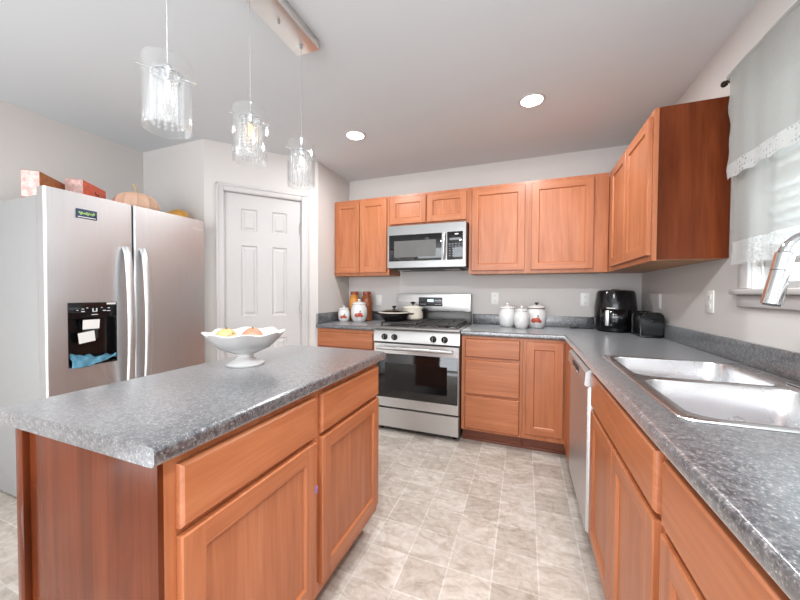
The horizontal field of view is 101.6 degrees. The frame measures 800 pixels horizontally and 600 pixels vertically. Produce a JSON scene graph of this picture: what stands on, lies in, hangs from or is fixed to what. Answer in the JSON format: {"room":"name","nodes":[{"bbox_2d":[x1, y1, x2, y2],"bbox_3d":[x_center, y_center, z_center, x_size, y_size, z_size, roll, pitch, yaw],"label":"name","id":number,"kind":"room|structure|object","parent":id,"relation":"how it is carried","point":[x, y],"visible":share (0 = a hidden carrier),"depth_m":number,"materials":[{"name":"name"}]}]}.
{"room":"kitchen","nodes":[
{"label":"kitchen","id":0,"kind":"room"},
{"bbox_2d":[0,100,143,201],"bbox_3d":[-3.477,-0.040,0.105,0.100,2.470,6.377,1,1,21],"label":"wall","id":1,"kind":"structure","parent":0,"point":[29,140],"depth_m":2.41,"materials":[{"name":"beige paint"}]},
{"bbox_2d":[143,139,204,277],"bbox_3d":[-1.955,-0.093,2.883,0.760,2.470,0.100,1,1,21],"label":"wall","id":2,"kind":"structure","parent":0,"point":[173,176],"depth_m":2.79,"materials":[{"name":"beige paint"}]},
{"bbox_2d":[204,139,317,362],"bbox_3d":[-1.231,-0.091,2.974,0.943,2.470,0.100,0,1,-29],"label":"wall","id":3,"kind":"structure","parent":0,"point":[219,166],"depth_m":2.85,"materials":[{"name":"beige paint"}]},
{"bbox_2d":[215,182,307,359],"bbox_3d":[-1.220,0.078,2.943,0.763,2.133,0.172,0,1,-29],"label":"door","id":4,"kind":"structure","parent":3,"relation":"in","point":[262,255],"depth_m":2.93,"materials":[{"name":"white paint"}]},
{"bbox_2d":[0,426,604,599],"bbox_3d":[-1.263,1.260,-0.006,4.349,0.100,7.700,1,1,21],"label":"floor","id":5,"kind":"structure","parent":0,"point":[461,518],"depth_m":1.65,"materials":[{"name":"tile"}]},
{"bbox_2d":[0,185,204,496],"bbox_3d":[-2.064,0.260,2.309,0.878,1.764,0.934,1,1,21],"label":"refrigerator","id":6,"kind":"object","parent":5,"relation":"on","point":[139,271],"visible":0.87,"depth_m":1.93,"materials":[{"name":"grey metal"}]},
{"bbox_2d":[21,169,64,196],"bbox_3d":[-2.108,-0.652,1.932,0.080,0.150,0.241,0,1,-21],"label":"carton","id":7,"kind":"object","parent":6,"relation":"on","point":[30,179],"visible":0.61,"depth_m":1.83,"materials":[{"name":"white cardboard"}]},
{"bbox_2d":[65,178,105,198],"bbox_3d":[-2.066,-0.669,2.152,0.091,0.175,0.251,0,1,-17],"label":"carton","id":8,"kind":"object","parent":6,"relation":"on","point":[74,185],"visible":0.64,"depth_m":2.05,"materials":[{"name":"red cardboard"}]},
{"bbox_2d":[76,208,96,220],"bbox_3d":[-1.820,-0.497,1.894,0.009,0.052,0.098,1,1,21],"label":"magnet","id":9,"kind":"object","parent":6,"relation":"attached to","point":[80,213],"visible":1,"depth_m":1.89,"materials":[{"name":"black plastic"}]},
{"bbox_2d":[78,330,95,343],"bbox_3d":[-1.838,0.218,1.913,0.008,0.073,0.086,1,1,21],"label":"paper card","id":10,"kind":"object","parent":6,"relation":"attached to","point":[89,336],"visible":1,"depth_m":1.91,"materials":[{"name":"white paper"}]},
{"bbox_2d":[82,319,99,329],"bbox_3d":[-1.831,0.144,1.934,0.007,0.056,0.080,1,1,21],"label":"paper card","id":11,"kind":"object","parent":6,"relation":"attached to","point":[94,323],"visible":1,"depth_m":1.93,"materials":[{"name":"white paper"}]},
{"bbox_2d":[70,352,116,368],"bbox_3d":[-1.829,0.348,1.942,0.062,0.085,0.216,1,1,21],"label":"cloth","id":12,"kind":"object","parent":6,"relation":"in","point":[78,361],"visible":0.99,"depth_m":1.90,"materials":[{"name":"blue fabric"}]},
{"bbox_2d":[112,184,159,210],"bbox_3d":[-1.903,-0.713,2.356,0.272,0.250,0.272,1,1,21],"label":"pumpkin","id":13,"kind":"object","parent":6,"relation":"on","point":[135,198],"visible":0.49,"depth_m":2.27,"materials":[{"name":"food"}]},
{"bbox_2d":[165,209,188,217],"bbox_3d":[-1.820,-0.663,2.614,0.145,0.146,0.222,1,2,39],"label":"gourd","id":14,"kind":"object","parent":6,"relation":"on","point":[179,212],"visible":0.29,"depth_m":2.60,"materials":[{"name":"yellow food"}]},
{"bbox_2d":[15,363,378,599],"bbox_3d":[-0.549,0.749,1.254,0.548,0.871,1.074,1,1,21],"label":"kitchen island","id":15,"kind":"object","parent":5,"relation":"on","point":[238,514],"visible":0.71,"depth_m":0.83,"materials":[{"name":"brown wood"}]},
{"bbox_2d":[0,344,385,467],"bbox_3d":[-0.558,0.292,1.260,0.609,0.041,1.120,1,1,21],"label":"island countertop","id":16,"kind":"structure","parent":15,"relation":"on","point":[149,421],"depth_m":0.88,"materials":[{"name":"grey laminate"}]},
{"bbox_2d":[201,327,285,367],"bbox_3d":[-0.646,0.197,1.362,0.300,0.141,0.300,2,2,43],"label":"pedestal bowl","id":17,"kind":"object","parent":16,"relation":"on","point":[244,347],"visible":0.97,"depth_m":1.29,"materials":[{"name":"white ceramic"}]},
{"bbox_2d":[216,327,235,336],"bbox_3d":[-0.713,0.150,1.339,0.082,0.075,0.081,1,1,21],"label":"fruit","id":18,"kind":"object","parent":17,"relation":"in","point":[223,332],"visible":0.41,"depth_m":1.32,"materials":[{"name":"yellow food"}]},
{"bbox_2d":[242,327,262,335],"bbox_3d":[-0.604,0.150,1.334,0.086,0.078,0.085,1,1,21],"label":"fruit","id":19,"kind":"object","parent":17,"relation":"in","point":[253,331],"visible":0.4,"depth_m":1.31,"materials":[{"name":"orange food"}]},
{"bbox_2d":[318,328,374,350],"bbox_3d":[-0.405,0.704,3.331,0.621,0.871,0.627,1,1,21],"label":"base cabinet","id":20,"kind":"object","parent":5,"relation":"on","point":[327,337],"visible":0.11,"depth_m":3.03,"materials":[{"name":"brown wood"}]},
{"bbox_2d":[316,311,385,330],"bbox_3d":[-0.403,0.196,3.317,0.624,0.139,0.635,1,1,21],"label":"countertop","id":21,"kind":"structure","parent":20,"relation":"on","point":[328,319],"depth_m":3.18,"materials":[{"name":"grey laminate"}]},
{"bbox_2d":[338,306,349,321],"bbox_3d":[-0.585,0.140,3.405,0.124,0.165,0.126,1,1,21],"label":"canister","id":22,"kind":"object","parent":21,"relation":"on","point":[344,313],"visible":1,"depth_m":3.36,"materials":[{"name":"white ceramic"}]},
{"bbox_2d":[349,291,359,319],"bbox_3d":[-0.497,0.063,3.569,0.120,0.313,0.120,1,1,21],"label":"storage jar","id":23,"kind":"object","parent":21,"relation":"on","point":[354,297],"visible":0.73,"depth_m":3.52,"materials":[{"name":"orange glass"}]},
{"bbox_2d":[351,299,366,321],"bbox_3d":[-0.424,0.107,3.375,0.168,0.235,0.171,1,1,21],"label":"canister","id":24,"kind":"object","parent":21,"relation":"on","point":[359,309],"visible":1,"depth_m":3.31,"materials":[{"name":"white ceramic"}]},
{"bbox_2d":[361,292,371,320],"bbox_3d":[-0.358,0.065,3.527,0.120,0.313,0.120,1,1,21],"label":"storage jar","id":25,"kind":"object","parent":21,"relation":"on","point":[366,298],"visible":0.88,"depth_m":3.48,"materials":[{"name":"orange glass"}]},
{"bbox_2d":[374,294,471,438],"bbox_3d":[0.226,0.547,3.025,0.760,1.208,0.700,1,1,21],"label":"gas range","id":26,"kind":"object","parent":5,"relation":"on","point":[420,374],"visible":0.9,"depth_m":2.77,"materials":[{"name":"grey metal"}]},
{"bbox_2d":[375,306,413,320],"bbox_3d":[-0.054,0.122,3.064,0.307,0.138,0.300,0,1,-23],"label":"skillet","id":27,"kind":"object","parent":26,"relation":"on","point":[385,315],"visible":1,"depth_m":2.97,"materials":[{"name":"black metal"}]},
{"bbox_2d":[402,302,427,319],"bbox_3d":[0.148,0.102,3.227,0.253,0.173,0.212,1,1,21],"label":"saucepan","id":28,"kind":"object","parent":26,"relation":"on","point":[417,310],"visible":0.93,"depth_m":3.15,"materials":[{"name":"beige ceramic"}]},
{"bbox_2d":[374,324,470,332],"bbox_3d":[0.226,0.243,3.013,0.760,0.018,0.560,1,1,21],"label":"cooktop","id":29,"kind":"object","parent":26,"relation":"in","point":[401,328],"depth_m":2.81,"materials":[{"name":"black metal"}]},
{"bbox_2d":[461,335,522,447],"bbox_3d":[0.825,0.721,2.861,0.465,0.871,0.627,1,1,21],"label":"base cabinet","id":30,"kind":"object","parent":5,"relation":"on","point":[492,367],"visible":0.98,"depth_m":2.57,"materials":[{"name":"brown wood"}]},
{"bbox_2d":[522,338,571,462],"bbox_3d":[1.127,0.729,2.563,0.307,0.871,0.969,1,1,21],"label":"base cabinet","id":31,"kind":"object","parent":5,"relation":"on","point":[546,364],"visible":0.92,"depth_m":2.44,"materials":[{"name":"brown wood"}]},
{"bbox_2d":[568,349,593,532],"bbox_3d":[1.243,0.752,1.672,0.637,0.867,0.600,1,1,21],"label":"dishwasher","id":32,"kind":"object","parent":5,"relation":"on","point":[580,376],"visible":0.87,"depth_m":1.66,"materials":[{"name":"grey metal"}]},
{"bbox_2d":[588,374,668,599],"bbox_3d":[1.011,0.763,1.003,0.627,0.871,0.802,1,1,21],"label":"base cabinet","id":33,"kind":"object","parent":5,"relation":"on","point":[625,528],"visible":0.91,"depth_m":1.00,"materials":[{"name":"brown wood"}]},
{"bbox_2d":[659,460,789,599],"bbox_3d":[0.723,0.778,0.248,0.627,0.871,0.810,1,1,21],"label":"base cabinet","id":34,"kind":"object","parent":5,"relation":"on","point":[701,558],"visible":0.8,"depth_m":0.56,"materials":[{"name":"brown wood"}]},
{"bbox_2d":[461,314,799,599],"bbox_3d":[0.794,0.243,1.478,1.386,0.139,3.218,1,1,21],"label":"countertop","id":35,"kind":"structure","parent":34,"relation":"on","point":[749,477],"depth_m":0.69,"materials":[{"name":"grey laminate"}]},
{"bbox_2d":[499,303,514,326],"bbox_3d":[0.975,0.134,2.960,0.154,0.215,0.154,1,1,21],"label":"canister","id":36,"kind":"object","parent":35,"relation":"on","point":[506,313],"visible":0.97,"depth_m":2.90,"materials":[{"name":"white ceramic"}]},
{"bbox_2d":[514,306,528,328],"bbox_3d":[1.052,0.147,2.822,0.126,0.195,0.126,1,1,21],"label":"canister","id":37,"kind":"object","parent":35,"relation":"on","point":[521,316],"visible":1,"depth_m":2.78,"materials":[{"name":"white ceramic"}]},
{"bbox_2d":[528,302,546,327],"bbox_3d":[1.204,0.132,2.876,0.164,0.225,0.168,1,1,21],"label":"canister","id":38,"kind":"object","parent":35,"relation":"on","point":[537,313],"visible":0.98,"depth_m":2.81,"materials":[{"name":"white ceramic"}]},
{"bbox_2d":[594,289,636,332],"bbox_3d":[1.734,0.082,2.624,0.292,0.340,0.312,1,1,21],"label":"air fryer","id":39,"kind":"object","parent":35,"relation":"on","point":[613,308],"visible":0.98,"depth_m":2.52,"materials":[{"name":"black plastic"}]},
{"bbox_2d":[600,309,627,328],"bbox_3d":[1.654,0.145,2.526,0.178,0.150,0.034,1,2,38],"label":"basket","id":40,"kind":"object","parent":39,"relation":"on","point":[609,318],"depth_m":2.51,"materials":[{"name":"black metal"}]},
{"bbox_2d":[631,311,664,337],"bbox_3d":[1.762,0.171,2.323,0.136,0.177,0.260,1,1,21],"label":"toaster","id":41,"kind":"object","parent":35,"relation":"on","point":[644,324],"visible":1,"depth_m":2.23,"materials":[{"name":"black metal"}]},
{"bbox_2d":[602,355,799,433],"bbox_3d":[1.071,0.368,1.100,0.520,0.180,0.875,1,1,21],"label":"sink","id":42,"kind":"object","parent":35,"relation":"in","point":[722,393],"visible":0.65,"depth_m":1.09,"materials":[{"name":"silver metal"}]},
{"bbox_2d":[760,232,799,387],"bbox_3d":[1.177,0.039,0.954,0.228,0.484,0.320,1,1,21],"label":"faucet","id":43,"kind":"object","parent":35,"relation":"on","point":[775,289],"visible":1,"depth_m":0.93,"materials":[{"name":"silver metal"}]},
{"bbox_2d":[318,162,348,312],"bbox_3d":[-0.734,-0.099,3.459,0.100,2.470,0.600,1,1,21],"label":"wall","id":44,"kind":"structure","parent":0,"point":[333,291],"depth_m":3.33,"materials":[{"name":"beige paint"}]},
{"bbox_2d":[0,0,757,181],"bbox_3d":[-1.249,-1.309,-0.063,4.349,0.100,7.700,1,1,21],"label":"ceiling","id":45,"kind":"structure","parent":0,"point":[430,85],"depth_m":1.85,"materials":[{"name":"paint"}]},
{"bbox_2d":[135,0,318,185],"bbox_3d":[-0.601,-0.908,1.301,0.132,0.754,0.781,1,1,21],"label":"pendant lamp","id":46,"kind":"object","parent":45,"relation":"attached to","point":[167,76],"depth_m":1.39,"materials":[{"name":"clear glass"}]},
{"bbox_2d":[149,63,184,84],"bbox_3d":[-0.717,-0.697,1.004,0.092,0.050,0.092,1,1,21],"label":"socket","id":47,"kind":"object","parent":46,"relation":"attached to","point":[167,76],"depth_m":0.99,"materials":[{"name":"silver metal"}]},
{"bbox_2d":[237,111,262,126],"bbox_3d":[-0.601,-0.726,1.307,0.092,0.050,0.092,1,1,21],"label":"socket","id":48,"kind":"object","parent":46,"relation":"attached to","point":[250,121],"depth_m":1.30,"materials":[{"name":"silver metal"}]},
{"bbox_2d":[291,145,310,156],"bbox_3d":[-0.487,-0.732,1.606,0.092,0.050,0.092,1,1,21],"label":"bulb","id":49,"kind":"object","parent":46,"relation":"attached to","point":[300,150],"depth_m":1.59,"materials":[{"name":"white glass"}]},
{"bbox_2d":[345,130,365,140],"bbox_3d":[-0.356,-1.310,2.599,0.168,0.006,0.168,1,1,21],"label":"recessed light","id":50,"kind":"object","parent":45,"relation":"in","point":[356,135],"visible":1,"depth_m":2.59,"materials":[{"name":"white paint"}]},
{"bbox_2d":[518,92,545,107],"bbox_3d":[0.856,-1.292,2.115,0.168,0.006,0.168,1,1,21],"label":"recessed light","id":51,"kind":"object","parent":45,"relation":"in","point":[530,100],"visible":1,"depth_m":2.11,"materials":[{"name":"white paint"}]},
{"bbox_2d":[349,145,641,383],"bbox_3d":[0.738,-0.087,3.271,2.984,2.470,0.100,1,1,21],"label":"wall","id":52,"kind":"structure","parent":0,"point":[560,294],"depth_m":3.12,"materials":[{"name":"beige paint"}]},
{"bbox_2d":[317,311,382,323],"bbox_3d":[-0.401,0.177,3.320,0.624,0.100,0.628,1,1,21],"label":"backsplash","id":53,"kind":"structure","parent":52,"relation":"attached to","point":[328,316],"depth_m":3.33,"materials":[{"name":"grey laminate"}]},
{"bbox_2d":[335,196,399,276],"bbox_3d":[-0.344,-0.636,3.446,0.624,0.772,0.323,1,1,21],"label":"upper cabinet","id":54,"kind":"object","parent":52,"relation":"attached to","point":[361,226],"visible":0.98,"depth_m":3.29,"materials":[{"name":"brown wood"}]},
{"bbox_2d":[376,295,381,304],"bbox_3d":[-0.234,0.000,3.585,0.070,0.115,0.008,1,1,21],"label":"wall outlet","id":55,"kind":"object","parent":52,"relation":"attached to","point":[378,297],"visible":1,"depth_m":3.58,"materials":[{"name":"white plastic"}]},
{"bbox_2d":[390,188,468,226],"bbox_3d":[0.310,-0.858,3.192,0.770,0.310,0.323,1,1,21],"label":"upper cabinet","id":56,"kind":"object","parent":52,"relation":"attached to","point":[444,206],"visible":0.83,"depth_m":3.03,"materials":[{"name":"brown wood"}]},
{"bbox_2d":[387,221,468,271],"bbox_3d":[0.291,-0.490,3.141,0.748,0.416,0.439,1,1,21],"label":"microwave","id":57,"kind":"object","parent":56,"relation":"attached to","point":[434,246],"visible":0.98,"depth_m":2.97,"materials":[{"name":"grey metal"}]},
{"bbox_2d":[491,292,498,303],"bbox_3d":[0.916,-0.016,3.146,0.070,0.115,0.008,1,1,21],"label":"wall outlet","id":58,"kind":"object","parent":52,"relation":"attached to","point":[494,295],"visible":1,"depth_m":3.14,"materials":[{"name":"white plastic"}]},
{"bbox_2d":[469,173,608,275],"bbox_3d":[1.173,-0.615,2.866,1.077,0.772,0.323,1,1,21],"label":"upper cabinet","id":59,"kind":"object","parent":52,"relation":"attached to","point":[556,225],"visible":1,"depth_m":2.71,"materials":[{"name":"brown wood"}]},
{"bbox_2d":[580,293,589,305],"bbox_3d":[1.630,-0.003,2.873,0.070,0.115,0.008,1,1,21],"label":"wall outlet","id":60,"kind":"object","parent":52,"relation":"attached to","point":[585,297],"visible":1,"depth_m":2.87,"materials":[{"name":"white plastic"}]},
{"bbox_2d":[641,0,799,352],"bbox_3d":[0.711,0.004,-0.839,0.100,2.470,7.600,1,1,21],"label":"wall","id":61,"kind":"structure","parent":0,"point":[683,289],"depth_m":1.60,"materials":[{"name":"beige paint"}]},
{"bbox_2d":[473,314,799,381],"bbox_3d":[0.794,0.224,1.477,1.386,0.100,3.218,1,1,21],"label":"backsplash","id":62,"kind":"structure","parent":61,"relation":"attached to","point":[782,362],"depth_m":1.55,"materials":[{"name":"grey laminate"}]},
{"bbox_2d":[657,293,661,308],"bbox_3d":[1.872,0.009,2.358,0.008,0.115,0.070,1,1,21],"label":"wall outlet","id":63,"kind":"object","parent":61,"relation":"attached to","point":[658,294],"visible":1,"depth_m":2.34,"materials":[{"name":"white plastic"}]},
{"bbox_2d":[602,96,730,273],"bbox_3d":[1.648,-0.598,2.192,0.324,0.773,1.242,1,1,21],"label":"upper cabinet","id":64,"kind":"object","parent":61,"relation":"attached to","point":[670,189],"visible":0.97,"depth_m":1.64,"materials":[{"name":"brown wood"}]},
{"bbox_2d":[705,290,714,312],"bbox_3d":[1.625,0.009,1.711,0.008,0.118,0.074,1,1,21],"label":"wall outlet","id":65,"kind":"object","parent":61,"relation":"attached to","point":[709,294],"visible":1,"depth_m":1.70,"materials":[{"name":"white plastic"}]},
{"bbox_2d":[720,80,729,87],"bbox_3d":[1.250,-0.982,0.783,0.073,0.055,1.572,1,1,21],"label":"curtain rod","id":66,"kind":"object","parent":61,"relation":"attached to","point":[723,84],"visible":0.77,"depth_m":1.50,"materials":[{"name":"brown metal"}]},
{"bbox_2d":[726,0,799,264],"bbox_3d":[1.228,-0.571,0.797,0.040,0.862,1.471,1,1,21],"label":"sheer curtain","id":67,"kind":"object","parent":66,"relation":"hanging from","point":[763,163],"visible":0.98,"depth_m":1.24,"materials":[{"name":"beige fabric"}]},
{"bbox_2d":[728,238,799,309],"bbox_3d":[1.315,-0.470,0.774,0.135,1.028,1.502,1,1,21],"label":"window","id":68,"kind":"structure","parent":61,"relation":"in","point":[746,296],"depth_m":1.39,"materials":[{"name":"white paint"}]},
{"bbox_2d":[758,226,799,274],"bbox_3d":[1.310,-0.503,0.775,0.056,0.818,1.278,1,1,21],"label":"window blind","id":69,"kind":"object","parent":68,"relation":"attached to","point":[764,263],"visible":0.13,"depth_m":1.33,"materials":[{"name":"white paint"}]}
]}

